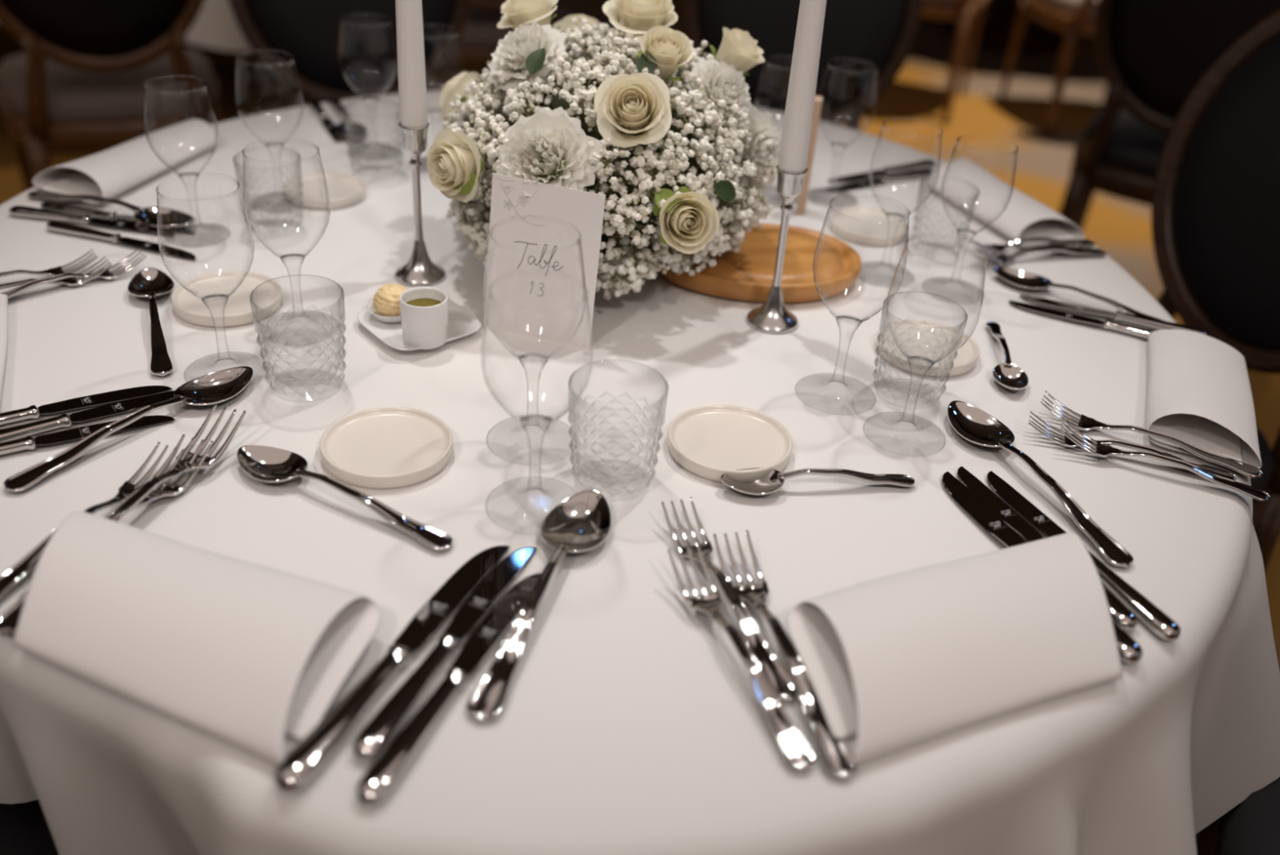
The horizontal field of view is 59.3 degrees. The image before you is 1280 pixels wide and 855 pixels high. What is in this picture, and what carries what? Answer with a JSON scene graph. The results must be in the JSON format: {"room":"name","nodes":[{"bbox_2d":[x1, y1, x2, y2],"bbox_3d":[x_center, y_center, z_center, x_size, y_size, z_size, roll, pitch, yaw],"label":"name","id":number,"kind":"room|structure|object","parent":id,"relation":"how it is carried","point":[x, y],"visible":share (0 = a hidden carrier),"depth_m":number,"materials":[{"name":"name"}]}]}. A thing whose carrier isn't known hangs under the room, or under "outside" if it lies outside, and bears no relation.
{"room":"banquet hall","nodes":[
{"label":"banquet hall","id":0,"kind":"room"},
{"bbox_2d":[0,0,1279,670],"bbox_3d":[-0.045,-0.442,3.076,10.000,0.050,12.500,4,32,0],"label":"floor","id":1,"kind":"structure","parent":0,"point":[1122,228],"depth_m":4.28,"materials":[{"name":"carpet"}]},
{"bbox_2d":[0,798,59,854],"bbox_3d":[-0.608,0.376,0.702,0.488,1.040,0.529,26,38,30],"label":"chair","id":2,"kind":"object","parent":1,"relation":"on","point":[24,828],"visible":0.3,"depth_m":0.87,"materials":[{"name":"brown wood"}]},
{"bbox_2d":[0,0,222,191],"bbox_3d":[-1.200,-0.827,2.530,0.488,1.040,0.529,-11,36,-23],"label":"chair","id":3,"kind":"object","parent":1,"relation":"on","point":[80,79],"visible":0.88,"depth_m":2.40,"materials":[{"name":"brown"}]},
{"bbox_2d":[0,47,214,123],"bbox_3d":[-1.221,-0.800,2.588,0.463,0.071,0.430,-11,36,-23],"label":"seat cushion","id":4,"kind":"object","parent":3,"relation":"on","point":[70,95],"depth_m":2.46,"materials":[{"name":"brown fabric"}]},
{"bbox_2d":[228,0,470,110],"bbox_3d":[-0.513,-0.544,2.167,0.488,1.040,0.529,-8,34,-18],"label":"chair","id":5,"kind":"object","parent":1,"relation":"on","point":[308,30],"visible":0.19,"depth_m":2.20,"materials":[{"name":"brown wood"}]},
{"bbox_2d":[433,0,568,90],"bbox_3d":[-0.428,-1.231,3.262,0.488,1.040,0.529,-1,33,-8],"label":"chair","id":6,"kind":"object","parent":1,"relation":"on","point":[480,37],"visible":0.09,"depth_m":3.16,"materials":[{"name":"brown wood"}]},
{"bbox_2d":[457,3,568,48],"bbox_3d":[-0.437,-1.205,3.324,0.463,0.071,0.430,-1,33,-8],"label":"seat cushion","id":7,"kind":"object","parent":6,"relation":"on","point":[481,31],"depth_m":3.15,"materials":[{"name":"brown fabric"}]},
{"bbox_2d":[683,0,923,131],"bbox_3d":[0.266,-0.506,2.203,0.488,1.040,0.529,9,33,7],"label":"chair","id":8,"kind":"object","parent":1,"relation":"on","point":[882,33],"visible":0.23,"depth_m":2.23,"materials":[{"name":"brown wood"}]},
{"bbox_2d":[920,0,988,124],"bbox_3d":[1.100,-1.755,4.278,0.488,1.040,0.529,13,33,13],"label":"chair","id":9,"kind":"object","parent":1,"relation":"on","point":[961,11],"visible":0.7,"depth_m":4.22,"materials":[{"name":"brown wood"}]},
{"bbox_2d":[945,0,1064,57],"bbox_3d":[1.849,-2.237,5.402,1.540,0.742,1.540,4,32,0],"label":"chair","id":10,"kind":"object","parent":1,"relation":"on","point":[994,37],"visible":0.64,"depth_m":5.45,"materials":[{"name":"brown wood"}]},
{"bbox_2d":[998,0,1109,138],"bbox_3d":[1.757,-1.650,4.192,0.488,1.040,0.529,2,32,-4],"label":"chair","id":11,"kind":"object","parent":1,"relation":"on","point":[1073,17],"visible":0.42,"depth_m":4.18,"materials":[{"name":"brown wood"}]},
{"bbox_2d":[1057,0,1279,230],"bbox_3d":[1.289,-0.710,2.650,0.488,1.040,0.529,23,37,27],"label":"chair","id":12,"kind":"object","parent":1,"relation":"on","point":[1152,54],"visible":0.52,"depth_m":2.48,"materials":[{"name":"fabric"}]},
{"bbox_2d":[1081,106,1168,178],"bbox_3d":[1.307,-0.679,2.707,0.463,0.071,0.430,23,37,27],"label":"seat cushion","id":13,"kind":"object","parent":12,"relation":"on","point":[1133,149],"depth_m":2.61,"materials":[{"name":"black fabric"}]},
{"bbox_2d":[1151,9,1279,573],"bbox_3d":[0.665,-0.070,1.563,0.529,1.040,0.488,-5,34,-15],"label":"chair","id":14,"kind":"object","parent":1,"relation":"on","point":[1215,208],"visible":0.37,"depth_m":1.55,"materials":[{"name":"black fabric"}]},
{"bbox_2d":[1250,426,1275,500],"bbox_3d":[0.624,-0.020,1.582,0.430,0.071,0.463,-5,34,-15],"label":"seat cushion","id":15,"kind":"object","parent":14,"relation":"on","point":[1266,482],"depth_m":1.48,"materials":[{"name":"black fabric"}]},
{"bbox_2d":[1195,776,1279,854],"bbox_3d":[0.769,0.356,0.902,0.529,1.040,0.488,22,36,25],"label":"chair","id":16,"kind":"object","parent":1,"relation":"on","point":[1251,827],"visible":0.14,"depth_m":0.97,"materials":[{"name":"brown wood"}]},
{"bbox_3d":[-1.922,-1.459,3.710,1.540,0.742,1.540,4,32,0],"label":"banquet table","id":17,"kind":"object","parent":1,"relation":"on","visible":0},
{"bbox_2d":[185,0,252,52],"bbox_3d":[-1.904,-1.592,3.634,1.734,0.449,1.723,4,32,0],"label":"tablecloth","id":18,"kind":"object","parent":17,"relation":"on","point":[215,26],"visible":0.2,"depth_m":3.28,"materials":[{"name":"white fabric"}]},
{"bbox_3d":[-0.091,0.155,1.385,1.250,0.742,1.250,4,32,0],"label":"banquet table","id":19,"kind":"object","parent":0,"visible":0},
{"bbox_2d":[0,90,1279,854],"bbox_3d":[0.013,0.131,1.291,1.494,0.603,1.734,-21,40,-34],"label":"tablecloth","id":20,"kind":"object","parent":19,"relation":"on","point":[630,722],"visible":0.57,"depth_m":0.84,"materials":[{"name":"white fabric"}]},
{"bbox_2d":[0,385,172,425],"bbox_3d":[-0.470,-0.014,0.885,0.192,0.010,0.017,-16,38,-29],"label":"table knife","id":21,"kind":"object","parent":20,"relation":"on","point":[33,411],"visible":1,"depth_m":0.90,"materials":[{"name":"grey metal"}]},
{"bbox_2d":[0,415,174,455],"bbox_3d":[-0.454,0.010,0.849,0.192,0.010,0.017,-15,37,-28],"label":"table knife","id":22,"kind":"object","parent":20,"relation":"on","point":[28,442],"visible":0.95,"depth_m":0.86,"materials":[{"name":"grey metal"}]},
{"bbox_2d":[8,205,173,236],"bbox_3d":[-0.583,-0.221,1.198,0.187,0.010,0.017,8,32,6],"label":"table knife","id":23,"kind":"object","parent":20,"relation":"on","point":[16,211],"visible":1,"depth_m":1.20,"materials":[{"name":"silver metal"}]},
{"bbox_2d":[0,441,184,599],"bbox_3d":[-0.381,0.065,0.761,0.025,0.018,0.186,15,34,16],"label":"fork","id":24,"kind":"object","parent":20,"relation":"on","point":[22,568],"visible":0.74,"depth_m":0.77,"materials":[{"name":"silver metal"}]},
{"bbox_2d":[0,390,204,442],"bbox_3d":[-0.442,-0.008,0.878,0.196,0.010,0.017,-19,39,-32],"label":"table knife","id":25,"kind":"object","parent":20,"relation":"on","point":[64,420],"visible":0.98,"depth_m":0.88,"materials":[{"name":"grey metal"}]},
{"bbox_2d":[0,434,213,635],"bbox_3d":[-0.358,0.067,0.759,0.028,0.020,0.205,12,33,11],"label":"fork","id":26,"kind":"object","parent":20,"relation":"on","point":[9,619],"visible":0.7,"depth_m":0.81,"materials":[{"name":"silver metal"}]},
{"bbox_2d":[26,190,195,228],"bbox_3d":[-0.577,-0.241,1.225,0.216,0.016,0.045,13,33,14],"label":"spoon","id":27,"kind":"object","parent":20,"relation":"on","point":[141,215],"visible":0.98,"depth_m":1.22,"materials":[{"name":"silver metal"}]},
{"bbox_2d":[133,207,195,228],"bbox_3d":[-0.509,-0.223,1.208,0.071,0.011,0.045,13,33,14],"label":"bowl","id":28,"kind":"object","parent":27,"relation":"on","point":[141,215],"depth_m":1.22,"materials":[{"name":"silver metal"}]},
{"bbox_2d":[45,220,195,260],"bbox_3d":[-0.536,-0.195,1.163,0.181,0.010,0.016,12,33,12],"label":"table knife","id":29,"kind":"object","parent":20,"relation":"on","point":[58,226],"visible":0.99,"depth_m":1.16,"materials":[{"name":"silver metal"}]},
{"bbox_2d":[31,119,219,207],"bbox_3d":[-0.593,-0.329,1.346,0.110,0.032,0.271,15,34,16],"label":"napkin","id":30,"kind":"object","parent":20,"relation":"on","point":[114,172],"visible":0.98,"depth_m":1.30,"materials":[{"name":"white fabric"}]},
{"bbox_2d":[3,365,253,492],"bbox_3d":[-0.390,-0.004,0.874,0.045,0.016,0.215,23,37,27],"label":"spoon","id":31,"kind":"object","parent":20,"relation":"on","point":[220,386],"visible":1,"depth_m":0.88,"materials":[{"name":"silver metal"}]},
{"bbox_2d":[173,365,253,404],"bbox_3d":[-0.349,-0.032,0.927,0.045,0.011,0.071,23,37,27],"label":"bowl","id":32,"kind":"object","parent":31,"relation":"on","point":[220,386],"depth_m":0.93,"materials":[{"name":"silver metal"}]},
{"bbox_2d":[16,403,245,608],"bbox_3d":[-0.347,0.050,0.778,0.030,0.021,0.220,13,35,13],"label":"fork","id":33,"kind":"object","parent":20,"relation":"on","point":[119,511],"visible":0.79,"depth_m":0.83,"materials":[{"name":"silver metal"}]},
{"bbox_2d":[128,267,174,376],"bbox_3d":[-0.440,-0.101,1.019,0.041,0.017,0.202,-10,35,-21],"label":"spoon","id":34,"kind":"object","parent":20,"relation":"on","point":[150,283],"visible":1,"depth_m":1.03,"materials":[{"name":"silver metal"}]},
{"bbox_2d":[128,267,174,297],"bbox_3d":[-0.467,-0.135,1.074,0.041,0.012,0.062,-10,35,-21],"label":"bowl","id":35,"kind":"object","parent":34,"relation":"on","point":[149,282],"depth_m":1.08,"materials":[{"name":"silver metal"}]},
{"bbox_2d":[142,75,231,247],"bbox_3d":[-0.464,-0.271,1.152,0.069,0.160,0.069,21,36,24],"label":"wine glass","id":36,"kind":"object","parent":20,"relation":"on","point":[205,86],"visible":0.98,"depth_m":1.14,"materials":[{"name":"glass"}]},
{"bbox_2d":[142,75,218,175],"bbox_3d":[-0.462,-0.300,1.134,0.069,0.093,0.069,21,36,24],"label":"bowl","id":37,"kind":"object","parent":36,"relation":"on","point":[205,86],"depth_m":1.13,"materials":[{"name":"clear glass"}]},
{"bbox_2d":[13,511,381,765],"bbox_3d":[-0.282,0.115,0.678,0.242,0.034,0.122,14,33,15],"label":"napkin","id":38,"kind":"object","parent":20,"relation":"on","point":[251,656],"visible":1,"depth_m":0.66,"materials":[{"name":"white fabric"}]},
{"bbox_2d":[155,172,267,386],"bbox_3d":[-0.349,-0.118,0.918,0.071,0.166,0.071,4,32,0],"label":"wine glass","id":39,"kind":"object","parent":20,"relation":"on","point":[238,188],"visible":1,"depth_m":0.91,"materials":[{"name":"glass"}]},
{"bbox_2d":[155,172,254,299],"bbox_3d":[-0.346,-0.147,0.899,0.071,0.096,0.071,4,32,0],"label":"bowl","id":40,"kind":"object","parent":39,"relation":"on","point":[238,188],"depth_m":0.90,"materials":[{"name":"clear glass"}]},
{"bbox_2d":[171,271,282,327],"bbox_3d":[-0.390,-0.122,1.063,0.099,0.013,0.099,4,32,0],"label":"dish","id":41,"kind":"object","parent":20,"relation":"on","point":[268,295],"visible":0.98,"depth_m":1.06,"materials":[{"name":"beige ceramic"}]},
{"bbox_2d":[235,49,303,213],"bbox_3d":[-0.405,-0.326,1.242,0.070,0.164,0.070,-1,33,-9],"label":"wine glass","id":42,"kind":"object","parent":20,"relation":"on","point":[293,60],"visible":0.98,"depth_m":1.22,"materials":[{"name":"glass"}]},
{"bbox_2d":[235,49,303,144],"bbox_3d":[-0.403,-0.354,1.223,0.070,0.095,0.070,-1,33,-9],"label":"bowl","id":43,"kind":"object","parent":42,"relation":"on","point":[293,60],"depth_m":1.22,"materials":[{"name":"clear glass"}]},
{"bbox_2d":[241,137,338,334],"bbox_3d":[-0.308,-0.163,0.992,0.072,0.169,0.072,-20,40,-33],"label":"wine glass","id":44,"kind":"object","parent":20,"relation":"on","point":[317,153],"visible":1,"depth_m":0.97,"materials":[{"name":"glass"}]},
{"bbox_2d":[241,137,330,257],"bbox_3d":[-0.305,-0.193,0.973,0.072,0.098,0.072,-20,40,-33],"label":"bowl","id":45,"kind":"object","parent":44,"relation":"on","point":[317,153],"depth_m":0.97,"materials":[{"name":"clear glass"}]},
{"bbox_2d":[283,172,365,208],"bbox_3d":[-0.367,-0.276,1.310,0.093,0.012,0.093,4,32,0],"label":"dish","id":46,"kind":"object","parent":20,"relation":"on","point":[344,190],"visible":0.99,"depth_m":1.31,"materials":[{"name":"beige ceramic"}]},
{"bbox_2d":[236,444,453,551],"bbox_3d":[-0.216,0.048,0.812,0.196,0.016,0.040,20,35,23],"label":"spoon","id":47,"kind":"object","parent":20,"relation":"on","point":[267,464],"visible":1,"depth_m":0.82,"materials":[{"name":"silver metal"}]},
{"bbox_2d":[236,444,307,482],"bbox_3d":[-0.276,0.029,0.840,0.060,0.012,0.040,20,35,23],"label":"bowl","id":48,"kind":"object","parent":47,"relation":"on","point":[267,464],"depth_m":0.84,"materials":[{"name":"silver metal"}]},
{"bbox_2d":[338,13,400,160],"bbox_3d":[-0.337,-0.424,1.404,0.071,0.165,0.071,28,39,32],"label":"wine glass","id":49,"kind":"object","parent":20,"relation":"on","point":[362,13],"visible":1,"depth_m":1.39,"materials":[{"name":"glass"}]},
{"bbox_2d":[338,13,397,98],"bbox_3d":[-0.335,-0.454,1.386,0.071,0.096,0.071,28,39,32],"label":"bowl","id":50,"kind":"object","parent":49,"relation":"on","point":[362,13],"depth_m":1.38,"materials":[{"name":"clear glass"}]},
{"bbox_2d":[319,405,453,488],"bbox_3d":[-0.196,0.015,0.871,0.101,0.013,0.101,4,32,0],"label":"dish","id":51,"kind":"object","parent":20,"relation":"on","point":[388,446],"visible":1,"depth_m":0.87,"materials":[{"name":"beige ceramic"}]},
{"bbox_2d":[274,545,510,791],"bbox_3d":[-0.144,0.134,0.689,0.021,0.013,0.239,16,34,17],"label":"table knife","id":52,"kind":"object","parent":20,"relation":"on","point":[301,764],"visible":1,"depth_m":0.66,"materials":[{"name":"silver metal"}]},
{"bbox_2d":[356,298,480,350],"bbox_3d":[-0.206,-0.096,1.048,0.095,0.010,0.095,-21,40,-34],"label":"square plate","id":53,"kind":"object","parent":20,"relation":"on","point":[461,323],"visible":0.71,"depth_m":1.04,"materials":[{"name":"white ceramic"}]},
{"bbox_2d":[399,286,448,349],"bbox_3d":[-0.194,-0.098,1.010,0.042,0.043,0.042,4,32,0],"label":"ramekin","id":54,"kind":"object","parent":53,"relation":"on","point":[424,310],"visible":1,"depth_m":1.00,"materials":[{"name":"white ceramic"}]},
{"bbox_2d":[394,122,445,286],"bbox_3d":[-0.219,-0.221,1.105,0.052,0.157,0.052,4,32,0],"label":"candlestick","id":55,"kind":"object","parent":20,"relation":"on","point":[420,270],"visible":0.98,"depth_m":1.12,"materials":[{"name":"silver metal"}]},
{"bbox_2d":[395,0,427,128],"bbox_3d":[-0.205,-0.400,0.992,0.026,0.297,0.026,4,32,0],"label":"taper candle","id":56,"kind":"object","parent":55,"relation":"on","point":[412,94],"visible":0.94,"depth_m":1.02,"materials":[{"name":"white wax"}]},
{"bbox_2d":[422,24,464,173],"bbox_3d":[-0.250,-0.401,1.379,0.071,0.165,0.071,4,32,-1],"label":"wine glass","id":57,"kind":"object","parent":20,"relation":"on","point":[423,24],"visible":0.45,"depth_m":1.36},
{"bbox_2d":[422,24,464,111],"bbox_3d":[-0.248,-0.431,1.361,0.071,0.096,0.071,4,32,-1],"label":"bowl","id":58,"kind":"object","parent":57,"relation":"on","point":[423,24],"depth_m":1.35,"materials":[{"name":"clear glass"}]},
{"bbox_2d":[352,546,537,759],"bbox_3d":[-0.117,0.130,0.700,0.019,0.011,0.210,15,34,16],"label":"table knife","id":59,"kind":"object","parent":20,"relation":"on","point":[374,737],"visible":1,"depth_m":0.68,"materials":[{"name":"silver metal"}]},
{"bbox_2d":[355,573,541,804],"bbox_3d":[-0.108,0.145,0.676,0.019,0.011,0.213,15,34,16],"label":"table knife","id":60,"kind":"object","parent":20,"relation":"on","point":[384,773],"visible":0.93,"depth_m":0.65,"materials":[{"name":"silver metal"}]},
{"bbox_2d":[482,215,586,444],"bbox_3d":[-0.081,-0.065,0.857,0.076,0.178,0.076,-13,36,-25],"label":"wine glass","id":61,"kind":"object","parent":20,"relation":"on","point":[515,355],"visible":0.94,"depth_m":0.84,"materials":[{"name":"glass"}]},
{"bbox_2d":[482,215,586,359],"bbox_3d":[-0.079,-0.097,0.837,0.076,0.103,0.076,-13,36,-25],"label":"bowl","id":62,"kind":"object","parent":61,"relation":"on","point":[515,355],"depth_m":0.83,"materials":[{"name":"clear glass"}]},
{"bbox_2d":[480,269,592,534],"bbox_3d":[-0.072,-0.016,0.783,0.075,0.175,0.075,10,33,8],"label":"wine glass","id":63,"kind":"object","parent":20,"relation":"on","point":[515,417],"visible":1,"depth_m":0.76,"materials":[{"name":"glass"}]},
{"bbox_2d":[480,269,592,423],"bbox_3d":[-0.070,-0.047,0.763,0.075,0.102,0.075,10,33,8],"label":"bowl","id":64,"kind":"object","parent":63,"relation":"on","point":[517,418],"depth_m":0.76,"materials":[{"name":"clear glass"}]},
{"bbox_2d":[466,488,611,720],"bbox_3d":[-0.064,0.106,0.739,0.048,0.017,0.229,11,33,11],"label":"spoon","id":65,"kind":"object","parent":20,"relation":"on","point":[582,522],"visible":1,"depth_m":0.74,"materials":[{"name":"silver metal"}]},
{"bbox_2d":[540,488,611,551],"bbox_3d":[-0.044,0.070,0.803,0.048,0.012,0.075,11,33,11],"label":"bowl","id":66,"kind":"object","parent":65,"relation":"on","point":[582,522],"depth_m":0.81,"materials":[{"name":"silver metal"}]},
{"bbox_2d":[484,172,605,347],"bbox_3d":[-0.089,-0.148,1.018,0.110,0.152,0.011,12,33,12],"label":"table card","id":67,"kind":"object","parent":20,"relation":"on","point":[533,289],"visible":0.99,"depth_m":1.01,"materials":[{"name":"white"}]},
{"bbox_2d":[426,0,782,300],"bbox_3d":[-0.030,-0.295,1.137,0.353,0.279,0.379,0,32,-6],"label":"flower arrangement","id":68,"kind":"object","parent":20,"relation":"on","point":[633,120],"visible":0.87,"depth_m":1.05,"materials":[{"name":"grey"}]},
{"bbox_2d":[661,497,796,702],"bbox_3d":[0.058,0.109,0.746,0.026,0.018,0.188,-8,34,-19],"label":"fork","id":69,"kind":"object","parent":20,"relation":"on","point":[781,683],"visible":0.92,"depth_m":0.73,"materials":[{"name":"silver metal"}]},
{"bbox_2d":[667,404,792,482],"bbox_3d":[0.072,0.013,0.907,0.101,0.013,0.101,4,32,0],"label":"dish","id":70,"kind":"object","parent":20,"relation":"on","point":[710,442],"visible":1,"depth_m":0.90,"materials":[{"name":"beige ceramic"}]},
{"bbox_2d":[667,542,815,770],"bbox_3d":[0.061,0.137,0.695,0.024,0.023,0.180,-9,35,-20],"label":"fork","id":71,"kind":"object","parent":20,"relation":"on","point":[796,751],"visible":1,"depth_m":0.68,"materials":[{"name":"silver metal"}]},
{"bbox_2d":[657,223,861,302],"bbox_3d":[0.125,-0.175,1.199,0.224,0.025,0.165,-2,33,-10],"label":"wooden board","id":72,"kind":"object","parent":20,"relation":"on","point":[747,274],"visible":0.65,"depth_m":1.16,"materials":[{"name":"brown wood"}]},
{"bbox_2d":[755,55,793,205],"bbox_3d":[0.171,-0.359,1.363,0.071,0.165,0.071,9,33,7],"label":"wine glass","id":73,"kind":"object","parent":20,"relation":"on","point":[775,55],"visible":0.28,"depth_m":1.33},
{"bbox_2d":[755,55,791,107],"bbox_3d":[0.173,-0.388,1.345,0.071,0.096,0.071,9,33,7],"label":"bowl","id":74,"kind":"object","parent":73,"relation":"on","point":[775,55],"depth_m":1.33,"materials":[{"name":"clear glass"}]},
{"bbox_2d":[746,164,807,333],"bbox_3d":[0.135,-0.171,1.069,0.052,0.157,0.052,23,37,28],"label":"candlestick","id":75,"kind":"object","parent":20,"relation":"on","point":[772,317],"visible":0.95,"depth_m":1.09,"materials":[{"name":"silver metal"}]},
{"bbox_2d":[777,0,826,173],"bbox_3d":[0.146,-0.350,0.957,0.026,0.297,0.026,23,37,28],"label":"taper candle","id":76,"kind":"object","parent":75,"relation":"on","point":[799,108],"visible":0.94,"depth_m":0.98,"materials":[{"name":"white wax"}]},
{"bbox_2d":[713,529,857,778],"bbox_3d":[0.089,0.135,0.707,0.028,0.019,0.204,-5,33,-15],"label":"fork","id":77,"kind":"object","parent":20,"relation":"on","point":[836,757],"visible":1,"depth_m":0.68,"materials":[{"name":"silver metal"}]},
{"bbox_2d":[720,467,915,495],"bbox_3d":[0.139,0.040,0.868,0.156,0.017,0.034,-1,33,-9],"label":"teaspoon","id":78,"kind":"object","parent":20,"relation":"on","point":[774,480],"visible":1,"depth_m":0.87,"materials":[{"name":"silver metal"}]},
{"bbox_2d":[720,467,784,495],"bbox_3d":[0.086,0.043,0.861,0.050,0.012,0.034,-1,33,-9],"label":"bowl","id":79,"kind":"object","parent":78,"relation":"on","point":[774,480],"depth_m":0.86,"materials":[{"name":"silver metal"}]},
{"bbox_2d":[810,57,878,208],"bbox_3d":[0.245,-0.358,1.371,0.071,0.165,0.071,-21,40,-34],"label":"wine glass","id":80,"kind":"object","parent":20,"relation":"on","point":[839,58],"visible":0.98,"depth_m":1.35,"materials":[{"name":"glass"}]},
{"bbox_2d":[817,57,878,146],"bbox_3d":[0.248,-0.387,1.353,0.071,0.096,0.071,-21,40,-34],"label":"bowl","id":81,"kind":"object","parent":80,"relation":"on","point":[839,58],"depth_m":1.35,"materials":[{"name":"clear glass"}]},
{"bbox_2d":[795,192,910,414],"bbox_3d":[0.179,-0.103,0.951,0.075,0.175,0.075,15,34,16],"label":"wine glass","id":82,"kind":"object","parent":20,"relation":"on","point":[830,206],"visible":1,"depth_m":0.93,"materials":[{"name":"glass"}]},
{"bbox_2d":[813,192,910,322],"bbox_3d":[0.181,-0.135,0.932,0.075,0.102,0.075,15,34,16],"label":"bowl","id":83,"kind":"object","parent":82,"relation":"on","point":[837,317],"depth_m":0.93,"materials":[{"name":"clear glass"}]},
{"bbox_2d":[829,207,909,245],"bbox_3d":[0.270,-0.237,1.327,0.093,0.012,0.093,4,32,0],"label":"dish","id":84,"kind":"object","parent":20,"relation":"on","point":[882,231],"visible":0.98,"depth_m":1.32,"materials":[{"name":"beige ceramic"}]},
{"bbox_2d":[857,117,942,287],"bbox_3d":[0.271,-0.236,1.183,0.070,0.164,0.070,-14,36,-26],"label":"wine glass","id":85,"kind":"object","parent":20,"relation":"on","point":[883,126],"visible":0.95,"depth_m":1.16,"materials":[{"name":"glass"}]},
{"bbox_2d":[869,117,942,217],"bbox_3d":[0.273,-0.265,1.164,0.070,0.095,0.070,-14,36,-26],"label":"bowl","id":86,"kind":"object","parent":85,"relation":"on","point":[883,126],"depth_m":1.16,"materials":[{"name":"clear glass"}]},
{"bbox_2d":[865,232,987,456],"bbox_3d":[0.228,-0.065,0.904,0.072,0.169,0.072,-7,34,-17],"label":"wine glass","id":87,"kind":"object","parent":20,"relation":"on","point":[908,357],"visible":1,"depth_m":0.89,"materials":[{"name":"glass"}]},
{"bbox_2d":[885,232,987,363],"bbox_3d":[0.231,-0.095,0.885,0.072,0.098,0.072,-7,34,-17],"label":"bowl","id":88,"kind":"object","parent":87,"relation":"on","point":[908,357],"depth_m":0.88,"materials":[{"name":"clear glass"}]},
{"bbox_2d":[875,319,979,377],"bbox_3d":[0.274,-0.076,1.072,0.097,0.013,0.097,4,32,0],"label":"dish","id":89,"kind":"object","parent":20,"relation":"on","point":[913,337],"visible":0.95,"depth_m":1.07,"materials":[{"name":"beige ceramic"}]},
{"bbox_2d":[786,531,1122,764],"bbox_3d":[0.216,0.127,0.718,0.260,0.036,0.118,-10,35,-22],"label":"napkin","id":90,"kind":"object","parent":20,"relation":"on","point":[895,661],"visible":1,"depth_m":0.69,"materials":[{"name":"white fabric"}]},
{"bbox_2d":[921,133,1018,304],"bbox_3d":[0.340,-0.214,1.158,0.070,0.162,0.070,15,34,16],"label":"wine glass","id":91,"kind":"object","parent":20,"relation":"on","point":[972,133],"visible":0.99,"depth_m":1.14,"materials":[{"name":"glass"}]},
{"bbox_2d":[941,133,1018,233],"bbox_3d":[0.342,-0.243,1.140,0.070,0.094,0.070,15,34,16],"label":"bowl","id":92,"kind":"object","parent":91,"relation":"on","point":[972,133],"depth_m":1.14,"materials":[{"name":"clear glass"}]},
{"bbox_2d":[927,158,1084,248],"bbox_3d":[0.445,-0.294,1.421,0.110,0.029,0.274,-7,34,-18],"label":"napkin","id":93,"kind":"object","parent":20,"relation":"on","point":[1024,216],"visible":0.97,"depth_m":1.38,"materials":[{"name":"white fabric"}]},
{"bbox_2d":[946,400,1133,567],"bbox_3d":[0.312,0.037,0.893,0.047,0.017,0.223,-8,34,-19],"label":"spoon","id":94,"kind":"object","parent":20,"relation":"on","point":[975,425],"visible":1,"depth_m":0.90,"materials":[{"name":"silver metal"}]},
{"bbox_2d":[946,400,1014,447],"bbox_3d":[0.286,0.000,0.953,0.047,0.012,0.073,-8,34,-19],"label":"bowl","id":95,"kind":"object","parent":94,"relation":"on","point":[973,424],"depth_m":0.96,"materials":[{"name":"silver metal"}]},
{"bbox_2d":[942,471,1142,662],"bbox_3d":[0.279,0.092,0.808,0.020,0.012,0.224,-8,34,-19],"label":"table knife","id":96,"kind":"object","parent":20,"relation":"on","point":[1130,651],"visible":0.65,"depth_m":0.84,"materials":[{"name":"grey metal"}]},
{"bbox_2d":[956,466,1137,630],"bbox_3d":[0.291,0.082,0.826,0.018,0.011,0.201,-9,35,-20],"label":"table knife","id":97,"kind":"object","parent":20,"relation":"on","point":[1121,614],"visible":0.58,"depth_m":0.84,"materials":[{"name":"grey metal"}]},
{"bbox_2d":[992,266,1164,320],"bbox_3d":[0.470,-0.138,1.192,0.200,0.015,0.042,24,37,28],"label":"spoon","id":98,"kind":"object","parent":20,"relation":"on","point":[1022,279],"visible":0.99,"depth_m":1.22,"materials":[{"name":"silver metal"}]},
{"bbox_2d":[992,266,1052,289],"bbox_3d":[0.415,-0.160,1.224,0.066,0.010,0.042,24,37,28],"label":"bowl","id":99,"kind":"object","parent":98,"relation":"on","point":[1022,279],"depth_m":1.23,"materials":[{"name":"silver metal"}]},
{"bbox_2d":[986,471,1180,639],"bbox_3d":[0.315,0.086,0.822,0.018,0.011,0.205,-9,35,-21],"label":"table knife","id":100,"kind":"object","parent":20,"relation":"on","point":[1160,623],"visible":0.91,"depth_m":0.79,"materials":[{"name":"silver metal"}]},
{"bbox_2d":[1019,293,1208,335],"bbox_3d":[0.489,-0.117,1.165,0.187,0.010,0.016,16,34,18],"label":"table knife","id":101,"kind":"object","parent":20,"relation":"on","point":[1117,315],"visible":0.9,"depth_m":1.16,"materials":[{"name":"silver metal"}]},
{"bbox_2d":[1040,391,1262,478],"bbox_3d":[0.432,0.006,0.954,0.181,0.017,0.025,18,35,21],"label":"fork","id":102,"kind":"object","parent":20,"relation":"on","point":[1085,423],"visible":0.99,"depth_m":0.95,"materials":[{"name":"silver metal"}]},
{"bbox_2d":[1060,417,1270,502],"bbox_3d":[0.426,0.027,0.915,0.166,0.016,0.022,18,35,17],"label":"fork","id":103,"kind":"object","parent":20,"relation":"on","point":[1101,450],"visible":1,"depth_m":0.91,"materials":[{"name":"silver metal"}]},
{"bbox_2d":[1146,328,1262,468],"bbox_3d":[0.510,-0.036,1.018,0.092,0.032,0.215,15,34,16],"label":"napkin","id":104,"kind":"object","parent":20,"relation":"on","point":[1199,393],"visible":0.98,"depth_m":0.99,"materials":[{"name":"white fabric"}]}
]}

